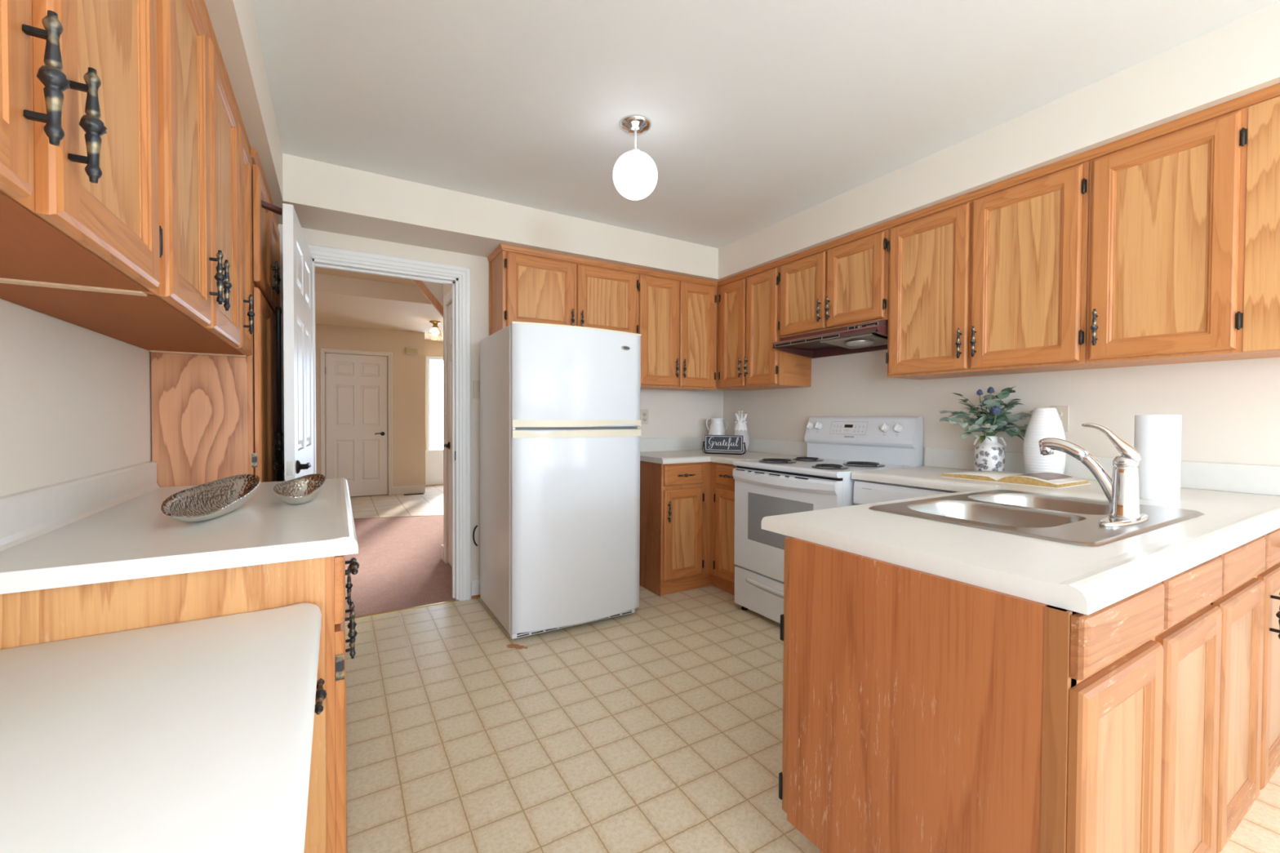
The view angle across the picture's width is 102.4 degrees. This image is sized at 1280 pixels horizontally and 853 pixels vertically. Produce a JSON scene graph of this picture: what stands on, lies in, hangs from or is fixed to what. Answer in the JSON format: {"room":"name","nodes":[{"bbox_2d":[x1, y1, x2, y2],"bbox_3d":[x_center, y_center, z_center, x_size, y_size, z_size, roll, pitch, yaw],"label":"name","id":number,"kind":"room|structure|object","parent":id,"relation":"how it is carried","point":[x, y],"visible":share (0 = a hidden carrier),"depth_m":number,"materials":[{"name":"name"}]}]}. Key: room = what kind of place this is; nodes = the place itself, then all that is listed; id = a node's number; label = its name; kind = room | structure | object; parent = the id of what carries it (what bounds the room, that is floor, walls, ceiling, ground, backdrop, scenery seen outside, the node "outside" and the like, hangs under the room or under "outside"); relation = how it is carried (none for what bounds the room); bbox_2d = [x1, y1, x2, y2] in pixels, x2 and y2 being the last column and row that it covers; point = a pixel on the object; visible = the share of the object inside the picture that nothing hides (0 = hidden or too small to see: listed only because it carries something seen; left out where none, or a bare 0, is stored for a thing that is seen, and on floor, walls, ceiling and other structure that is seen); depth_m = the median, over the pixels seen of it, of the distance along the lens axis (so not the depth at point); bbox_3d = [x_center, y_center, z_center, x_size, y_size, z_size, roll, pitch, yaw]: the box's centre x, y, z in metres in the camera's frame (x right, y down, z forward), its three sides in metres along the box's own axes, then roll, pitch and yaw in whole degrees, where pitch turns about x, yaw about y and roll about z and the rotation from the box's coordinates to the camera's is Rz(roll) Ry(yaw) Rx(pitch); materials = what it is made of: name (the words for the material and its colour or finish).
{"room":"kitchen","nodes":[
{"label":"kitchen","id":0,"kind":"room"},
{"bbox_2d":[0,298,151,496],"bbox_3d":[0.740,-0.003,-2.521,0.120,2.641,12.146,0,1,-31],"label":"wall","id":1,"kind":"structure","parent":0,"point":[75,401],"depth_m":1.28,"materials":[{"name":"paint"}]},
{"bbox_2d":[0,461,159,551],"bbox_3d":[-1.443,0.183,1.331,0.030,0.096,1.228,0,1,-31],"label":"backsplash","id":2,"kind":"structure","parent":1,"relation":"attached to","point":[26,515],"depth_m":1.24,"materials":[{"name":"laminate"}]},
{"bbox_2d":[0,0,163,292],"bbox_3d":[-0.777,-0.649,0.500,0.334,0.807,0.952,0,1,-31],"label":"upper cabinet","id":3,"kind":"object","parent":1,"relation":"attached to","point":[79,181],"visible":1,"depth_m":0.69,"materials":[{"name":"brown wood"}]},
{"bbox_2d":[0,0,255,357],"bbox_3d":[-1.321,-0.664,1.422,0.334,0.812,1.187,0,1,-31],"label":"upper cabinet","id":4,"kind":"object","parent":1,"relation":"attached to","point":[202,304],"visible":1,"depth_m":1.26,"materials":[{"name":"brown wood"}]},
{"bbox_2d":[324,353,325,402],"bbox_3d":[-4.278,-0.323,7.549,1.800,2.900,0.040,0,1,-31],"label":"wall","id":5,"kind":"structure","parent":0,"point":[325,353],"depth_m":7.38,"materials":[{"name":"paint"}]},
{"bbox_2d":[315,324,425,494],"bbox_3d":[-4.218,-0.321,7.468,2.021,2.900,0.120,0,1,-31],"label":"wall","id":6,"kind":"structure","parent":0,"point":[408,370],"depth_m":7.76,"materials":[{"name":"paint"}]},
{"bbox_2d":[324,352,387,496],"bbox_3d":[-4.113,-0.012,7.483,0.792,2.058,0.091,0,1,-31],"label":"door","id":7,"kind":"structure","parent":6,"relation":"in","point":[357,385],"depth_m":7.49,"materials":[{"name":"white wood"}]},
{"bbox_2d":[320,347,392,495],"bbox_3d":[-4.098,-0.040,7.463,0.923,2.138,0.021,0,1,-31],"label":"door frame","id":8,"kind":"structure","parent":6,"relation":"attached to","point":[322,350],"depth_m":7.44,"materials":[{"name":"white wood"}]},
{"bbox_2d":[392,484,425,494],"bbox_3d":[-3.514,0.964,7.832,0.449,0.125,0.012,0,1,-31],"label":"baseboard","id":9,"kind":"structure","parent":6,"relation":"attached to","point":[402,490],"depth_m":7.83,"materials":[{"name":"beige wood"}]},
{"bbox_2d":[405,346,417,354],"bbox_3d":[-3.461,-1.149,7.803,0.177,0.096,0.046,0,1,-31],"label":"door chime","id":10,"kind":"object","parent":6,"relation":"attached to","point":[409,350],"visible":1,"depth_m":7.79,"materials":[{"name":"beige plastic"}]},
{"bbox_2d":[350,484,443,518],"bbox_3d":[-2.278,1.090,7.270,4.950,0.102,4.200,0,1,-31],"label":"floor","id":11,"kind":"structure","parent":0,"point":[431,502],"depth_m":6.84,"materials":[{"name":"beige tile"}]},
{"bbox_2d":[353,514,443,519],"bbox_3d":[-1.639,1.058,6.226,5.219,0.007,0.150,0,1,-12],"label":"threshold","id":12,"kind":"object","parent":11,"relation":"on","point":[441,514],"visible":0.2,"depth_m":5.98,"materials":[{"name":"beige wood"}]},
{"bbox_2d":[404,493,423,495],"bbox_3d":[-3.415,1.022,7.771,0.280,0.007,0.100,0,1,-31],"label":"floor vent","id":13,"kind":"object","parent":11,"relation":"in","point":[417,493],"visible":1,"depth_m":7.75,"materials":[{"name":"black metal"}]},
{"bbox_2d":[344,515,456,617],"bbox_3d":[-1.146,1.126,5.350,4.950,0.104,3.518,0,1,-31],"label":"floor","id":14,"kind":"structure","parent":0,"point":[400,562],"depth_m":4.03,"materials":[{"name":"pink carpet"}]},
{"bbox_2d":[424,340,443,485],"bbox_3d":[-2.490,-0.346,9.439,3.300,2.900,0.120,0,1,-31],"label":"wall","id":15,"kind":"structure","parent":0,"point":[432,348],"depth_m":8.73,"materials":[{"name":"paint"}]},
{"bbox_2d":[425,355,443,484],"bbox_3d":[-3.452,-0.102,8.818,0.430,2.185,0.100,0,1,-31],"label":"window","id":16,"kind":"structure","parent":15,"relation":"in","point":[433,458],"depth_m":8.74,"materials":[{"name":"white glass"}]},
{"bbox_2d":[443,283,451,563],"bbox_3d":[0.147,-0.305,4.726,3.543,2.800,0.948,0,1,-31],"label":"wall","id":17,"kind":"structure","parent":0,"point":[446,287],"depth_m":4.10,"materials":[{"name":"paint"}]},
{"bbox_2d":[440,289,451,563],"bbox_3d":[-1.402,0.037,3.850,0.019,2.130,0.895,0,1,-31],"label":"door frame","id":18,"kind":"structure","parent":17,"relation":"attached to","point":[447,299],"depth_m":4.09,"materials":[{"name":"white wood"}]},
{"bbox_2d":[443,303,452,567],"bbox_3d":[-1.368,0.073,3.813,0.084,2.035,0.635,0,1,-31],"label":"door","id":19,"kind":"structure","parent":17,"relation":"in","point":[449,445],"depth_m":4.02,"materials":[{"name":"white wood"}]},
{"bbox_2d":[277,223,723,581],"bbox_3d":[-0.794,-0.111,3.554,3.648,2.641,0.120,0,1,-31],"label":"wall","id":20,"kind":"structure","parent":0,"point":[671,413],"depth_m":3.33,"materials":[{"name":"paint"}]},
{"bbox_2d":[273,203,313,480],"bbox_3d":[-1.625,0.092,2.498,0.132,2.038,0.799,0,1,-24],"label":"door","id":21,"kind":"structure","parent":20,"relation":"in","point":[298,462],"depth_m":2.23,"materials":[{"name":"white wood"}]},
{"bbox_2d":[306,243,471,600],"bbox_3d":[-1.519,0.049,3.118,0.941,2.129,0.141,0,1,-31],"label":"door frame","id":22,"kind":"structure","parent":20,"relation":"attached to","point":[326,257],"depth_m":3.27,"materials":[{"name":"white wood"}]},
{"bbox_2d":[472,525,477,546],"bbox_3d":[-1.058,0.703,3.305,0.032,0.137,0.010,0,1,-21],"label":"power cord","id":23,"kind":"object","parent":20,"relation":"attached to","point":[476,526],"visible":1,"depth_m":3.30,"materials":[{"name":"black plastic"}]},
{"bbox_2d":[471,580,479,598],"bbox_3d":[-1.037,1.057,3.354,0.119,0.110,0.018,0,1,-31],"label":"baseboard","id":24,"kind":"structure","parent":20,"relation":"attached to","point":[475,585],"depth_m":3.33,"materials":[{"name":"white wood"}]},
{"bbox_2d":[472,380,479,398],"bbox_3d":[-1.043,-0.240,3.326,0.072,0.116,0.016,0,1,-31],"label":"light switch","id":25,"kind":"object","parent":20,"relation":"attached to","point":[476,384],"visible":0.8,"depth_m":3.32,"materials":[{"name":"beige plastic"}]},
{"bbox_2d":[487,244,638,335],"bbox_3d":[-0.492,-0.844,3.447,0.962,0.513,0.348,0,1,-31],"label":"upper cabinet","id":26,"kind":"object","parent":20,"relation":"attached to","point":[526,285],"visible":0.73,"depth_m":3.30,"materials":[{"name":"brown wood"}]},
{"bbox_2d":[640,408,648,424],"bbox_3d":[0.034,-0.075,3.969,0.072,0.116,0.008,0,1,-31],"label":"outlet","id":27,"kind":"object","parent":20,"relation":"attached to","point":[643,412],"visible":0.95,"depth_m":3.96,"materials":[{"name":"white plastic"}]},
{"bbox_2d":[636,267,717,391],"bbox_3d":[0.225,-0.694,3.872,0.718,0.819,0.348,0,1,-31],"label":"upper cabinet","id":28,"kind":"object","parent":20,"relation":"attached to","point":[677,315],"visible":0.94,"depth_m":3.74,"materials":[{"name":"brown wood"}]},
{"bbox_2d":[251,0,1279,341],"bbox_3d":[1.269,-1.443,1.231,5.150,0.319,18.120,0,1,-31],"label":"ceiling","id":29,"kind":"structure","parent":0,"point":[762,113],"depth_m":1.98,"materials":[{"name":"paint"}]},
{"bbox_2d":[204,0,283,224],"bbox_3d":[0.953,-1.110,-2.416,0.364,0.228,11.906,0,1,-31],"label":"soffit","id":30,"kind":"structure","parent":29,"relation":"attached to","point":[233,24],"depth_m":1.66,"materials":[{"name":"paint"}]},
{"bbox_2d":[411,279,443,317],"bbox_3d":[-1.264,-1.173,5.049,2.240,0.790,0.100,0,1,-31],"label":"staircase","id":31,"kind":"structure","parent":29,"relation":"attached to","point":[433,291],"depth_m":4.66,"materials":[{"name":"paint"}]},
{"bbox_2d":[428,320,442,340],"bbox_3d":[-2.787,-1.304,7.005,0.176,0.243,0.176,0,1,-31],"label":"flush ceiling light","id":32,"kind":"object","parent":29,"relation":"attached to","point":[435,333],"visible":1,"depth_m":6.95,"materials":[{"name":"white glass"}]},
{"bbox_2d":[282,153,721,281],"bbox_3d":[-0.507,-1.214,3.416,3.044,0.228,0.373,0,1,-31],"label":"soffit","id":33,"kind":"structure","parent":29,"relation":"attached to","point":[326,197],"depth_m":2.94,"materials":[{"name":"paint"}]},
{"bbox_2d":[613,114,657,199],"bbox_3d":[-0.020,-1.146,2.222,0.194,0.318,0.194,0,1,-31],"label":"pendant lamp","id":34,"kind":"object","parent":29,"relation":"hanging from","point":[635,175],"visible":1,"depth_m":2.17,"materials":[{"name":"white glass"}]},
{"bbox_2d":[718,1,1279,279],"bbox_3d":[3.670,-1.121,-1.031,0.364,0.228,11.534,0,1,-31],"label":"soffit","id":35,"kind":"structure","parent":29,"relation":"attached to","point":[1241,57],"depth_m":2.04,"materials":[{"name":"paint"}]},
{"bbox_2d":[345,585,1279,852],"bbox_3d":[2.278,1.260,-1.645,3.608,0.100,12.012,0,1,-31],"label":"floor","id":36,"kind":"structure","parent":0,"point":[657,727],"depth_m":1.90,"materials":[{"name":"tile"}]},
{"bbox_2d":[0,602,326,852],"bbox_3d":[-0.434,0.776,0.154,0.561,0.782,1.881,0,1,-31],"label":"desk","id":37,"kind":"object","parent":36,"relation":"on","point":[193,736],"visible":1,"depth_m":0.62,"materials":[{"name":"white laminate"}]},
{"bbox_2d":[0,555,359,852],"bbox_3d":[-1.193,0.703,1.506,0.628,0.876,1.216,0,1,-31],"label":"base cabinet","id":38,"kind":"object","parent":36,"relation":"on","point":[27,618],"visible":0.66,"depth_m":1.03,"materials":[{"name":"brown wood"}]},
{"bbox_2d":[0,461,358,594],"bbox_3d":[-1.190,0.200,1.485,0.622,0.132,1.237,0,1,-31],"label":"countertop","id":39,"kind":"structure","parent":38,"relation":"on","point":[110,526],"depth_m":1.11,"materials":[{"name":"laminate"}]},
{"bbox_2d":[160,474,260,521],"bbox_3d":[-1.121,0.190,1.358,0.107,0.083,0.436,0,1,-18],"label":"serving dish","id":40,"kind":"object","parent":39,"relation":"on","point":[217,498],"visible":1,"depth_m":1.38,"materials":[{"name":"silver metal"}]},
{"bbox_2d":[273,474,325,504],"bbox_3d":[-1.026,0.190,1.548,0.105,0.077,0.170,0,1,-7],"label":"bowl","id":41,"kind":"object","parent":39,"relation":"on","point":[304,489],"visible":1,"depth_m":1.58,"materials":[{"name":"silver metal"}]},
{"bbox_2d":[151,148,282,487],"bbox_3d":[-1.831,0.018,2.343,0.385,2.211,0.895,0,1,-31],"label":"pantry cabinet","id":42,"kind":"object","parent":36,"relation":"on","point":[214,418],"visible":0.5,"depth_m":1.98,"materials":[{"name":"brown wood"}]},
{"bbox_2d":[275,306,283,481],"bbox_3d":[-1.589,0.300,2.268,0.026,1.655,0.025,0,1,-31],"label":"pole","id":43,"kind":"object","parent":36,"relation":"on","point":[279,434],"visible":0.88,"depth_m":2.25,"materials":[{"name":"black metal"}]},
{"bbox_2d":[354,600,458,618],"bbox_3d":[-1.499,1.112,3.094,0.785,0.004,0.026,0,1,-31],"label":"threshold","id":44,"kind":"object","parent":36,"relation":"on","point":[450,601],"visible":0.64,"depth_m":3.12,"materials":[{"name":"gold metal"}]},
{"bbox_2d":[480,321,640,639],"bbox_3d":[-0.489,0.286,3.117,0.768,1.664,0.744,0,1,-31],"label":"refrigerator","id":45,"kind":"object","parent":36,"relation":"on","point":[560,434],"visible":1,"depth_m":2.79,"materials":[{"name":"white metal"}]},
{"bbox_2d":[639,460,737,596],"bbox_3d":[0.514,0.674,3.707,1.001,0.876,0.966,0,1,-31],"label":"base cabinet","id":46,"kind":"object","parent":36,"relation":"on","point":[687,509],"visible":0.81,"depth_m":3.45,"materials":[{"name":"brown wood"}]},
{"bbox_2d":[640,437,807,464],"bbox_3d":[0.511,0.167,3.695,1.020,0.139,0.972,0,1,-31],"label":"countertop","id":47,"kind":"structure","parent":46,"relation":"on","point":[664,450],"depth_m":3.76,"materials":[{"name":"laminate"}]},
{"bbox_2d":[706,417,728,451],"bbox_3d":[0.618,0.063,4.122,0.134,0.263,0.134,1,1,44],"label":"jug","id":48,"kind":"object","parent":47,"relation":"on","point":[717,427],"visible":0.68,"depth_m":4.07,"materials":[{"name":"white ceramic"}]},
{"bbox_2d":[702,435,746,454],"bbox_3d":[0.610,0.132,3.734,0.319,0.137,0.045,1,1,26],"label":"sign","id":49,"kind":"object","parent":47,"relation":"on","point":[713,442],"visible":1,"depth_m":3.72,"materials":[{"name":"wood"}]},
{"bbox_2d":[732,409,749,453],"bbox_3d":[0.768,0.035,3.925,0.132,0.328,0.136,0,1,-31],"label":"jar","id":50,"kind":"object","parent":47,"relation":"on","point":[740,428],"visible":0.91,"depth_m":3.89,"materials":[{"name":"white ceramic"}]},
{"bbox_2d":[732,416,923,623],"bbox_3d":[1.062,0.534,3.012,0.746,1.187,0.764,0,1,-31],"label":"range","id":51,"kind":"object","parent":36,"relation":"on","point":[837,446],"visible":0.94,"depth_m":2.96,"materials":[{"name":"white metal"}]},
{"bbox_2d":[732,457,915,478],"bbox_3d":[1.044,0.229,2.995,0.652,0.032,0.764,0,1,-31],"label":"cooktop","id":52,"kind":"object","parent":51,"relation":"in","point":[801,468],"depth_m":2.87,"materials":[{"name":"white metal"}]},
{"bbox_2d":[853,480,959,504],"bbox_3d":[1.465,0.705,2.442,0.602,0.868,0.605,0,1,-31],"label":"dishwasher","id":53,"kind":"object","parent":36,"relation":"on","point":[864,491],"visible":0.12,"depth_m":2.40,"materials":[{"name":"grey plastic"}]},
{"bbox_2d":[778,536,1222,852],"bbox_3d":[0.826,0.718,1.227,0.738,0.877,0.612,0,1,-31],"label":"base cabinet","id":54,"kind":"object","parent":36,"relation":"on","point":[923,712],"visible":0.93,"depth_m":0.97,"materials":[{"name":"brown wood"}]},
{"bbox_2d":[1210,528,1279,852],"bbox_3d":[1.633,0.714,1.667,1.100,0.877,0.619,0,1,-31],"label":"base cabinet","id":55,"kind":"object","parent":36,"relation":"on","point":[1249,603],"visible":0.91,"depth_m":1.30,"materials":[{"name":"brown wood"}]},
{"bbox_2d":[761,447,1279,615],"bbox_3d":[1.217,0.204,1.683,1.846,0.139,1.655,0,1,-31],"label":"countertop","id":56,"kind":"structure","parent":55,"relation":"on","point":[1239,503],"depth_m":1.16,"materials":[{"name":"laminate"}]},
{"bbox_2d":[973,435,1006,471],"bbox_3d":[1.673,0.136,2.461,0.123,0.182,0.124,0,1,-31],"label":"flower vase","id":57,"kind":"object","parent":56,"relation":"on","point":[989,455],"visible":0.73,"depth_m":2.42,"materials":[{"name":"white ceramic"}]},
{"bbox_2d":[937,386,1033,443],"bbox_3d":[1.665,-0.046,2.447,0.486,0.291,0.226,0,1,-3],"label":"bouquet","id":58,"kind":"object","parent":57,"relation":"in","point":[998,421],"visible":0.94,"depth_m":2.42,"materials":[{"name":"green plant"}]},
{"bbox_2d":[940,471,1090,488],"bbox_3d":[1.587,0.212,2.197,0.293,0.036,0.442,0,1,-31],"label":"open book","id":59,"kind":"object","parent":56,"relation":"on","point":[1048,480],"visible":1,"depth_m":2.08,"materials":[{"name":"white paper"}]},
{"bbox_2d":[1015,472,1072,479],"bbox_3d":[1.645,0.202,2.110,0.235,0.011,0.132,0,1,-31],"label":"picture","id":60,"kind":"object","parent":59,"relation":"on","point":[1042,476],"depth_m":2.08},
{"bbox_2d":[868,489,1204,546],"bbox_3d":[1.118,0.322,1.467,0.780,0.174,0.527,0,1,-31],"label":"sink","id":61,"kind":"object","parent":56,"relation":"in","point":[1074,521],"visible":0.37,"depth_m":1.46,"materials":[{"name":"metal"}]},
{"bbox_2d":[1038,422,1148,527],"bbox_3d":[1.217,0.114,1.330,0.218,0.246,0.232,0,1,2],"label":"faucet","id":62,"kind":"object","parent":61,"relation":"on","point":[1122,491],"visible":1,"depth_m":1.28,"materials":[{"name":"silver metal"}]},
{"bbox_2d":[1022,407,1066,474],"bbox_3d":[1.795,0.074,2.282,0.151,0.314,0.151,0,1,-31],"label":"vase","id":63,"kind":"object","parent":56,"relation":"on","point":[1043,422],"visible":0.83,"depth_m":2.24,"materials":[{"name":"white ceramic"}]},
{"bbox_2d":[1133,414,1182,501],"bbox_3d":[1.716,0.101,1.708,0.110,0.278,0.110,0,1,-31],"label":"paper towel roll","id":64,"kind":"object","parent":56,"relation":"on","point":[1157,437],"visible":0.93,"depth_m":1.67,"materials":[{"name":"white paper"}]},
{"bbox_2d":[723,349,1279,466],"bbox_3d":[3.779,-0.018,-0.729,0.120,2.641,12.146,0,1,-31],"label":"wall","id":65,"kind":"structure","parent":0,"point":[1229,411],"depth_m":2.28,"materials":[{"name":"paint"}]},
{"bbox_2d":[640,437,807,456],"bbox_3d":[0.511,0.149,3.695,1.020,0.103,0.972,0,1,-31],"label":"backsplash","id":66,"kind":"structure","parent":65,"relation":"attached to","point":[664,444],"depth_m":3.98,"materials":[{"name":"laminate"}]},
{"bbox_2d":[716,260,811,391],"bbox_3d":[0.867,-0.689,3.735,0.358,0.819,0.649,0,1,-31],"label":"upper cabinet","id":67,"kind":"object","parent":65,"relation":"attached to","point":[748,302],"visible":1,"depth_m":3.59,"materials":[{"name":"brown wood"}]},
{"bbox_2d":[772,320,888,358],"bbox_3d":[1.213,-0.517,3.110,0.394,0.114,0.747,0,1,-31],"label":"range hood","id":68,"kind":"object","parent":65,"relation":"attached to","point":[871,336],"visible":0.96,"depth_m":3.07,"materials":[{"name":"brown metal"}]},
{"bbox_2d":[774,333,839,346],"bbox_3d":[0.998,-0.518,3.106,0.004,0.020,0.495,0,1,-31],"label":"vent grille","id":69,"kind":"object","parent":68,"relation":"attached to","point":[828,335],"depth_m":3.09,"materials":[{"name":"brown metal"}]},
{"bbox_2d":[777,222,888,338],"bbox_3d":[1.227,-0.831,3.123,0.358,0.511,0.772,0,1,-31],"label":"upper cabinet","id":70,"kind":"object","parent":65,"relation":"attached to","point":[843,282],"visible":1,"depth_m":2.99,"materials":[{"name":"brown wood"}]},
{"bbox_2d":[885,151,1112,379],"bbox_3d":[1.636,-0.664,2.430,0.358,0.819,0.842,0,1,-31],"label":"upper cabinet","id":71,"kind":"object","parent":65,"relation":"attached to","point":[990,280],"visible":0.99,"depth_m":2.28,"materials":[{"name":"brown wood"}]},
{"bbox_2d":[1049,405,1069,431],"bbox_3d":[1.900,-0.035,2.333,0.008,0.116,0.072,0,1,-31],"label":"outlet","id":72,"kind":"object","parent":65,"relation":"attached to","point":[1063,411],"visible":0.39,"depth_m":2.31,"materials":[{"name":"beige plastic"}]},
{"bbox_2d":[924,447,1279,496],"bbox_3d":[2.005,0.182,2.147,0.018,0.103,1.655,0,1,-31],"label":"backsplash","id":73,"kind":"structure","parent":65,"relation":"attached to","point":[1221,477],"depth_m":1.95,"materials":[{"name":"laminate"}]},
{"bbox_2d":[1085,82,1279,367],"bbox_3d":[2.054,-0.650,1.722,0.358,0.819,0.802,0,1,-31],"label":"upper cabinet","id":74,"kind":"object","parent":65,"relation":"attached to","point":[1184,227],"visible":1,"depth_m":1.76,"materials":[{"name":"brown wood"}]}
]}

